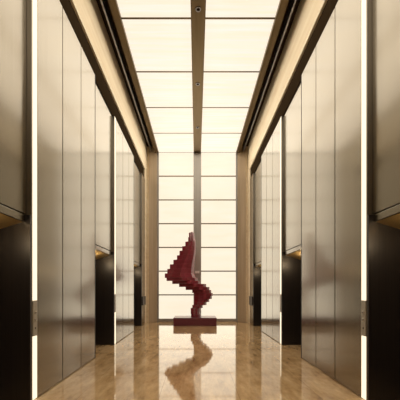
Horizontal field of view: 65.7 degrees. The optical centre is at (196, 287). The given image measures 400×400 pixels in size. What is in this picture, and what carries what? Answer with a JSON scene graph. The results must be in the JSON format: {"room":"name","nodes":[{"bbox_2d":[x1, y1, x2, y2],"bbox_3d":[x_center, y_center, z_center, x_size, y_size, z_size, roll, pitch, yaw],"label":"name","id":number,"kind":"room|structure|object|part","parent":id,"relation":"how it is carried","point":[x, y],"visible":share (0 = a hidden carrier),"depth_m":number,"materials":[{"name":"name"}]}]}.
{"room":"lobby","nodes":[
{"label":"lobby","id":0,"kind":"room"},
{"bbox_2d":[0,0,146,399],"bbox_3d":[-2.468,-2.200,5.230,0.894,7.500,15.660,0,0,0],"label":"wall","id":1,"kind":"structure","parent":0,"point":[82,90],"depth_m":5.06,"materials":[{"name":"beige metal"}]},
{"bbox_3d":[-2.100,-2.577,3.100,0.030,3.346,1.408,0,0,0],"label":"transom panel","id":2,"kind":"part","parent":1,"relation":"part of","materials":[{"name":"beige metal"}]},
{"bbox_2d":[0,204,30,399],"bbox_3d":[-2.336,0.255,3.099,0.618,2.290,1.418,0,0,0],"label":"door","id":3,"kind":"structure","parent":1,"relation":"in","point":[15,227],"depth_m":3.78,"materials":[{"name":"metal"}]},
{"bbox_2d":[32,0,36,399],"bbox_3d":[-2.039,-1.431,3.885,0.028,5.638,0.106,0,0,0],"label":"light strip","id":4,"kind":"object","parent":1,"relation":"attached to","point":[34,2],"visible":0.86,"depth_m":3.88,"materials":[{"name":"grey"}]},
{"bbox_2d":[32,301,36,335],"bbox_3d":[-2.032,0.380,3.885,0.042,0.440,0.104,0,0,0],"label":"panel","id":5,"kind":"object","parent":1,"relation":"attached to","point":[34,303],"visible":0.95,"depth_m":3.86,"materials":[{"name":"metal"}]},
{"bbox_3d":[-2.040,-1.431,4.314,0.030,5.638,0.738,0,0,0],"label":"metal panel","id":6,"kind":"part","parent":1,"relation":"part of","materials":[{"name":"beige metal"}]},
{"bbox_3d":[-2.040,-1.431,5.066,0.030,5.638,0.728,0,0,0],"label":"metal panel","id":7,"kind":"part","parent":1,"relation":"part of","materials":[{"name":"beige metal"}]},
{"bbox_3d":[-2.040,-1.431,5.814,0.030,5.638,0.728,0,0,0],"label":"metal panel","id":8,"kind":"part","parent":1,"relation":"part of","materials":[{"name":"beige metal"}]},
{"bbox_3d":[-2.100,-2.577,6.925,0.030,3.346,1.438,0,0,0],"label":"transom panel","id":9,"kind":"part","parent":1,"relation":"part of","materials":[{"name":"beige metal"}]},
{"bbox_2d":[95,245,113,344],"bbox_3d":[-2.336,0.255,6.924,0.618,2.290,1.448,0,0,0],"label":"door","id":10,"kind":"structure","parent":1,"relation":"in","point":[104,259],"depth_m":7.62,"materials":[{"name":"metal"}]},
{"bbox_2d":[115,118,115,343],"bbox_3d":[-2.039,-1.431,7.725,0.028,5.638,0.106,0,0,0],"label":"light strip","id":11,"kind":"object","parent":1,"relation":"attached to","point":[115,118],"visible":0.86,"depth_m":7.75,"materials":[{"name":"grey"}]},
{"bbox_3d":[-2.040,-1.431,8.152,0.030,5.638,0.734,0,0,0],"label":"metal panel","id":12,"kind":"part","parent":1,"relation":"part of","materials":[{"name":"beige metal"}]},
{"bbox_3d":[-2.040,-1.431,8.902,0.030,5.638,0.724,0,0,0],"label":"metal panel","id":13,"kind":"part","parent":1,"relation":"part of","materials":[{"name":"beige metal"}]},
{"bbox_3d":[-2.040,-1.431,9.646,0.030,5.638,0.724,0,0,0],"label":"metal panel","id":14,"kind":"part","parent":1,"relation":"part of","materials":[{"name":"beige metal"}]},
{"bbox_3d":[-2.100,-2.577,10.752,0.030,3.346,1.433,0,0,0],"label":"transom panel","id":15,"kind":"part","parent":1,"relation":"part of","materials":[{"name":"beige metal"}]},
{"bbox_2d":[134,262,141,325],"bbox_3d":[-2.336,0.255,10.752,0.618,2.290,1.443,0,0,0],"label":"door","id":16,"kind":"structure","parent":1,"relation":"in","point":[137,267],"depth_m":11.44,"materials":[{"name":"metal"}]},
{"bbox_3d":[-2.040,-1.431,11.832,0.030,5.638,0.655,0,0,0],"label":"pilaster panel","id":17,"kind":"part","parent":1,"relation":"part of","materials":[{"name":"beige metal"}]},
{"bbox_2d":[142,296,145,304],"bbox_3d":[-2.007,0.482,11.822,0.036,0.335,0.615,0,0,0],"label":"wall plate","id":18,"kind":"object","parent":1,"relation":"attached to","point":[143,297],"visible":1,"depth_m":11.76,"materials":[{"name":"metal"}]},
{"bbox_2d":[147,146,247,321],"bbox_3d":[0.035,-2.200,12.860,5.500,7.200,0.400,0,0,0],"label":"window frame","id":19,"kind":"structure","parent":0,"point":[153,176],"depth_m":12.66,"materials":[{"name":"brown metal"}]},
{"bbox_2d":[159,248,181,270],"bbox_3d":[-0.835,-1.183,12.780,1.426,0.931,0.030,0,0,0],"label":"light panel","id":20,"kind":"object","parent":19,"relation":"attached to","point":[166,255],"visible":0.57,"depth_m":12.76,"materials":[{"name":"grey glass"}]},
{"bbox_2d":[159,153,193,175],"bbox_3d":[-0.835,-5.102,12.780,1.426,0.953,0.030,0,0,0],"label":"light panel","id":21,"kind":"object","parent":19,"relation":"attached to","point":[170,164],"visible":0.93,"depth_m":12.76,"materials":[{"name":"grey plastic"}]},
{"bbox_2d":[159,201,193,222],"bbox_3d":[-0.835,-3.137,12.780,1.426,0.931,0.030,0,0,0],"label":"light panel","id":22,"kind":"object","parent":19,"relation":"attached to","point":[169,211],"visible":1,"depth_m":12.76,"materials":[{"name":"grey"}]},
{"bbox_2d":[159,177,193,198],"bbox_3d":[-0.835,-4.114,12.780,1.426,0.931,0.030,0,0,0],"label":"light panel","id":23,"kind":"object","parent":19,"relation":"attached to","point":[169,187],"visible":1,"depth_m":12.76,"materials":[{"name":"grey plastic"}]},
{"bbox_2d":[159,295,193,318],"bbox_3d":[-0.835,0.782,12.780,1.426,0.953,0.030,0,0,0],"label":"light panel","id":24,"kind":"object","parent":19,"relation":"attached to","point":[170,306],"visible":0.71,"depth_m":12.76,"materials":[{"name":"white"}]},
{"bbox_2d":[159,224,193,246],"bbox_3d":[-0.835,-2.160,12.780,1.426,0.931,0.030,0,0,0],"label":"light panel","id":25,"kind":"object","parent":19,"relation":"attached to","point":[170,235],"visible":0.79,"depth_m":12.76,"materials":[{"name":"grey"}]},
{"bbox_2d":[159,272,193,293],"bbox_3d":[-0.835,-0.206,12.780,1.426,0.931,0.030,0,0,0],"label":"light panel","id":26,"kind":"object","parent":19,"relation":"attached to","point":[165,287],"visible":0.57,"depth_m":12.76,"materials":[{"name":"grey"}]},
{"bbox_2d":[201,248,235,270],"bbox_3d":[0.905,-1.183,12.780,1.426,0.931,0.030,0,0,0],"label":"light panel","id":27,"kind":"object","parent":19,"relation":"attached to","point":[212,259],"visible":1,"depth_m":12.76,"materials":[{"name":"white"}]},
{"bbox_2d":[201,224,235,246],"bbox_3d":[0.905,-2.160,12.780,1.426,0.931,0.030,0,0,0],"label":"light panel","id":28,"kind":"object","parent":19,"relation":"attached to","point":[212,235],"visible":1,"depth_m":12.76,"materials":[{"name":"white"}]},
{"bbox_2d":[201,153,235,175],"bbox_3d":[0.905,-5.102,12.780,1.426,0.953,0.030,0,0,0],"label":"light panel","id":29,"kind":"object","parent":19,"relation":"attached to","point":[212,164],"visible":1,"depth_m":12.76,"materials":[{"name":"white plastic"}]},
{"bbox_2d":[201,201,235,222],"bbox_3d":[0.905,-3.137,12.780,1.426,0.931,0.030,0,0,0],"label":"light panel","id":30,"kind":"object","parent":19,"relation":"attached to","point":[211,211],"visible":1,"depth_m":12.76,"materials":[{"name":"white"}]},
{"bbox_2d":[201,177,235,198],"bbox_3d":[0.905,-4.114,12.780,1.426,0.931,0.030,0,0,0],"label":"light panel","id":31,"kind":"object","parent":19,"relation":"attached to","point":[211,187],"visible":1,"depth_m":12.76,"materials":[{"name":"white"}]},
{"bbox_2d":[201,295,235,318],"bbox_3d":[0.905,0.782,12.780,1.426,0.953,0.030,0,0,0],"label":"light panel","id":32,"kind":"object","parent":19,"relation":"attached to","point":[220,306],"visible":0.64,"depth_m":12.76,"materials":[{"name":"white"}]},
{"bbox_2d":[201,272,235,293],"bbox_3d":[0.905,-0.206,12.780,1.426,0.931,0.030,0,0,0],"label":"light panel","id":33,"kind":"object","parent":19,"relation":"attached to","point":[217,282],"visible":0.86,"depth_m":12.76,"materials":[{"name":"white"}]},
{"bbox_2d":[96,0,299,145],"bbox_3d":[0.035,-5.765,5.230,5.500,0.370,15.660,0,0,0],"label":"ceiling","id":34,"kind":"structure","parent":0,"point":[97,1],"depth_m":7.92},
{"bbox_2d":[100,0,151,151],"bbox_3d":[-1.847,-5.680,5.130,0.035,0.240,15.060,0,0,0],"label":"trim","id":35,"kind":"structure","parent":34,"relation":"attached to","point":[103,2],"depth_m":7.77,"materials":[{"name":"grey metal"}]},
{"bbox_2d":[108,0,158,152],"bbox_3d":[-1.625,-5.655,5.130,0.150,0.290,15.060,0,0,0],"label":"trim","id":36,"kind":"structure","parent":34,"relation":"attached to","point":[113,4],"depth_m":7.61,"materials":[{"name":"brown metal"}]},
{"bbox_2d":[117,0,190,16],"bbox_3d":[-0.833,-5.595,5.619,1.431,0.030,1.543,0,0,0],"label":"recessed light","id":37,"kind":"object","parent":34,"relation":"in","point":[128,8],"visible":1,"depth_m":6.19,"materials":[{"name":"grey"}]},
{"bbox_2d":[121,17,274,133],"bbox_3d":[0.035,-5.688,4.825,3.170,0.224,12.740,0,0,0],"label":"trim","id":38,"kind":"structure","parent":34,"relation":"attached to","point":[121,17],"depth_m":7.98,"materials":[{"name":"brown metal"}]},
{"bbox_2d":[122,19,191,70],"bbox_3d":[-0.833,-5.595,7.205,1.431,0.030,1.543,0,0,0],"label":"ceiling light","id":39,"kind":"object","parent":38,"relation":"attached to","point":[155,44],"visible":1,"depth_m":7.08,"materials":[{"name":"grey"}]},
{"bbox_2d":[137,72,192,106],"bbox_3d":[-0.833,-5.595,8.793,1.431,0.030,1.543,0,0,0],"label":"ceiling light","id":40,"kind":"object","parent":38,"relation":"attached to","point":[159,89],"visible":0.93,"depth_m":8.67,"materials":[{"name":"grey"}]},
{"bbox_2d":[147,108,192,132],"bbox_3d":[-0.833,-5.595,10.380,1.431,0.030,1.543,0,0,0],"label":"ceiling light","id":41,"kind":"object","parent":38,"relation":"attached to","point":[163,120],"visible":0.93,"depth_m":10.30,"materials":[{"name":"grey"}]},
{"bbox_2d":[154,134,193,151],"bbox_3d":[-0.833,-5.595,11.966,1.431,0.030,1.543,0,0,0],"label":"ceiling light","id":42,"kind":"object","parent":38,"relation":"attached to","point":[165,142],"visible":0.93,"depth_m":11.89,"materials":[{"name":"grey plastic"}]},
{"bbox_2d":[201,134,240,151],"bbox_3d":[0.902,-5.595,11.966,1.431,0.030,1.543,0,0,0],"label":"ceiling light","id":43,"kind":"object","parent":38,"relation":"attached to","point":[209,142],"visible":0.93,"depth_m":11.89,"materials":[{"name":"white plastic"}]},
{"bbox_2d":[202,108,248,132],"bbox_3d":[0.902,-5.595,10.380,1.431,0.030,1.543,0,0,0],"label":"ceiling light","id":44,"kind":"object","parent":38,"relation":"attached to","point":[214,120],"visible":0.93,"depth_m":10.27,"materials":[{"name":"white plastic"}]},
{"bbox_2d":[203,72,258,106],"bbox_3d":[0.902,-5.595,8.793,1.431,0.030,1.543,0,0,0],"label":"ceiling light","id":45,"kind":"object","parent":38,"relation":"attached to","point":[220,89],"visible":0.93,"depth_m":8.67,"materials":[{"name":"white"}]},
{"bbox_2d":[204,19,273,70],"bbox_3d":[0.902,-5.595,7.205,1.431,0.030,1.543,0,0,0],"label":"ceiling light","id":46,"kind":"object","parent":38,"relation":"attached to","point":[230,44],"visible":0.86,"depth_m":7.08,"materials":[{"name":"white"}]},
{"bbox_2d":[191,0,205,152],"bbox_3d":[0.035,-5.665,5.155,0.300,0.270,15.110,0,0,0],"label":"trim","id":47,"kind":"structure","parent":34,"relation":"attached to","point":[197,18],"depth_m":7.65,"materials":[{"name":"brown metal"}]},
{"bbox_2d":[206,0,279,16],"bbox_3d":[0.902,-5.595,5.619,1.431,0.030,1.543,0,0,0],"label":"recessed light","id":48,"kind":"object","parent":34,"relation":"in","point":[214,8],"visible":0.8,"depth_m":6.19,"materials":[{"name":"white"}]},
{"bbox_2d":[236,0,288,152],"bbox_3d":[1.695,-5.655,5.130,0.150,0.290,15.060,0,0,0],"label":"trim","id":49,"kind":"structure","parent":34,"relation":"attached to","point":[282,6],"depth_m":7.61,"materials":[{"name":"brown metal"}]},
{"bbox_2d":[243,0,295,151],"bbox_3d":[1.917,-5.680,5.130,0.035,0.240,15.060,0,0,0],"label":"trim","id":50,"kind":"structure","parent":34,"relation":"attached to","point":[292,2],"depth_m":7.75,"materials":[{"name":"grey metal"}]},
{"bbox_2d":[34,322,364,399],"bbox_3d":[0.035,1.475,5.230,5.500,0.150,15.660,0,0,0],"label":"floor","id":51,"kind":"structure","parent":0,"point":[156,360],"depth_m":5.26,"materials":[{"name":"stone"}]},
{"bbox_2d":[165,232,216,325],"bbox_3d":[-0.233,-0.356,11.900,1.956,3.511,1.114,0,0,0],"label":"sculpture","id":52,"kind":"object","parent":51,"relation":"on","point":[181,272],"visible":1,"depth_m":11.59,"materials":[{"name":"paint"}]},
{"bbox_2d":[248,0,399,399],"bbox_3d":[2.538,-2.200,5.230,0.894,7.500,15.660,0,0,0],"label":"wall","id":53,"kind":"structure","parent":0,"point":[314,89],"depth_m":4.92,"materials":[{"name":"beige metal"}]},
{"bbox_2d":[249,296,252,304],"bbox_3d":[2.077,0.482,11.822,0.036,0.335,0.615,0,0,0],"label":"wall plate","id":54,"kind":"object","parent":53,"relation":"attached to","point":[250,297],"visible":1,"depth_m":11.73,"materials":[{"name":"metal"}]},
{"bbox_3d":[2.110,-1.431,11.832,0.030,5.638,0.655,0,0,0],"label":"pilaster panel","id":55,"kind":"part","parent":53,"relation":"part of","materials":[{"name":"beige metal"}]},
{"bbox_2d":[253,262,260,325],"bbox_3d":[2.406,0.255,10.752,0.618,2.290,1.443,0,0,0],"label":"door","id":56,"kind":"structure","parent":53,"relation":"in","point":[256,267],"depth_m":11.44,"materials":[{"name":"metal"}]},
{"bbox_3d":[2.170,-2.577,10.752,0.030,3.346,1.433,0,0,0],"label":"transom panel","id":57,"kind":"part","parent":53,"relation":"part of","materials":[{"name":"beige metal"}]},
{"bbox_3d":[2.110,-1.431,9.646,0.030,5.638,0.724,0,0,0],"label":"metal panel","id":58,"kind":"part","parent":53,"relation":"part of","materials":[{"name":"beige metal"}]},
{"bbox_3d":[2.110,-1.431,8.902,0.030,5.638,0.724,0,0,0],"label":"metal panel","id":59,"kind":"part","parent":53,"relation":"part of","materials":[{"name":"beige metal"}]},
{"bbox_3d":[2.110,-1.431,8.152,0.030,5.638,0.734,0,0,0],"label":"metal panel","id":60,"kind":"part","parent":53,"relation":"part of","materials":[{"name":"beige metal"}]},
{"bbox_2d":[280,118,280,343],"bbox_3d":[2.109,-1.431,7.725,0.028,5.638,0.106,0,0,0],"label":"light strip","id":61,"kind":"object","parent":53,"relation":"attached to","point":[280,118],"visible":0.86,"depth_m":7.73,"materials":[{"name":"white"}]},
{"bbox_2d":[281,245,300,344],"bbox_3d":[2.406,0.255,6.924,0.618,2.290,1.448,0,0,0],"label":"door","id":62,"kind":"structure","parent":53,"relation":"in","point":[290,259],"depth_m":7.62,"materials":[{"name":"metal"}]},
{"bbox_3d":[2.170,-2.577,6.925,0.030,3.346,1.438,0,0,0],"label":"transom panel","id":63,"kind":"part","parent":53,"relation":"part of","materials":[{"name":"beige metal"}]},
{"bbox_3d":[2.138,-1.425,6.194,0.094,5.650,0.012,0,0,0],"label":"corner trim","id":64,"kind":"part","parent":53,"relation":"part of","materials":[{"name":"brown metal"}]},
{"bbox_3d":[2.110,-1.431,5.814,0.030,5.638,0.728,0,0,0],"label":"metal panel","id":65,"kind":"part","parent":53,"relation":"part of","materials":[{"name":"beige metal"}]},
{"bbox_3d":[2.110,-1.431,5.066,0.030,5.638,0.728,0,0,0],"label":"metal panel","id":66,"kind":"part","parent":53,"relation":"part of","materials":[{"name":"beige metal"}]},
{"bbox_3d":[2.110,-1.431,4.314,0.030,5.638,0.738,0,0,0],"label":"metal panel","id":67,"kind":"part","parent":53,"relation":"part of","materials":[{"name":"beige metal"}]},
{"bbox_2d":[361,0,365,399],"bbox_3d":[2.109,-1.431,3.885,0.028,5.638,0.106,0,0,0],"label":"light strip","id":68,"kind":"object","parent":53,"relation":"attached to","point":[363,2],"visible":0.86,"depth_m":3.89,"materials":[{"name":"white"}]},
{"bbox_2d":[361,301,365,335],"bbox_3d":[2.102,0.380,3.885,0.042,0.440,0.104,0,0,0],"label":"panel","id":69,"kind":"object","parent":53,"relation":"attached to","point":[363,303],"visible":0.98,"depth_m":3.88,"materials":[{"name":"metal"}]},
{"bbox_2d":[367,204,399,399],"bbox_3d":[2.406,0.255,3.099,0.618,2.290,1.418,0,0,0],"label":"door","id":70,"kind":"structure","parent":53,"relation":"in","point":[383,228],"depth_m":3.78,"materials":[{"name":"metal"}]},
{"bbox_3d":[2.170,-2.577,3.100,0.030,3.346,1.408,0,0,0],"label":"transom panel","id":71,"kind":"part","parent":53,"relation":"part of","materials":[{"name":"beige metal"}]}
]}

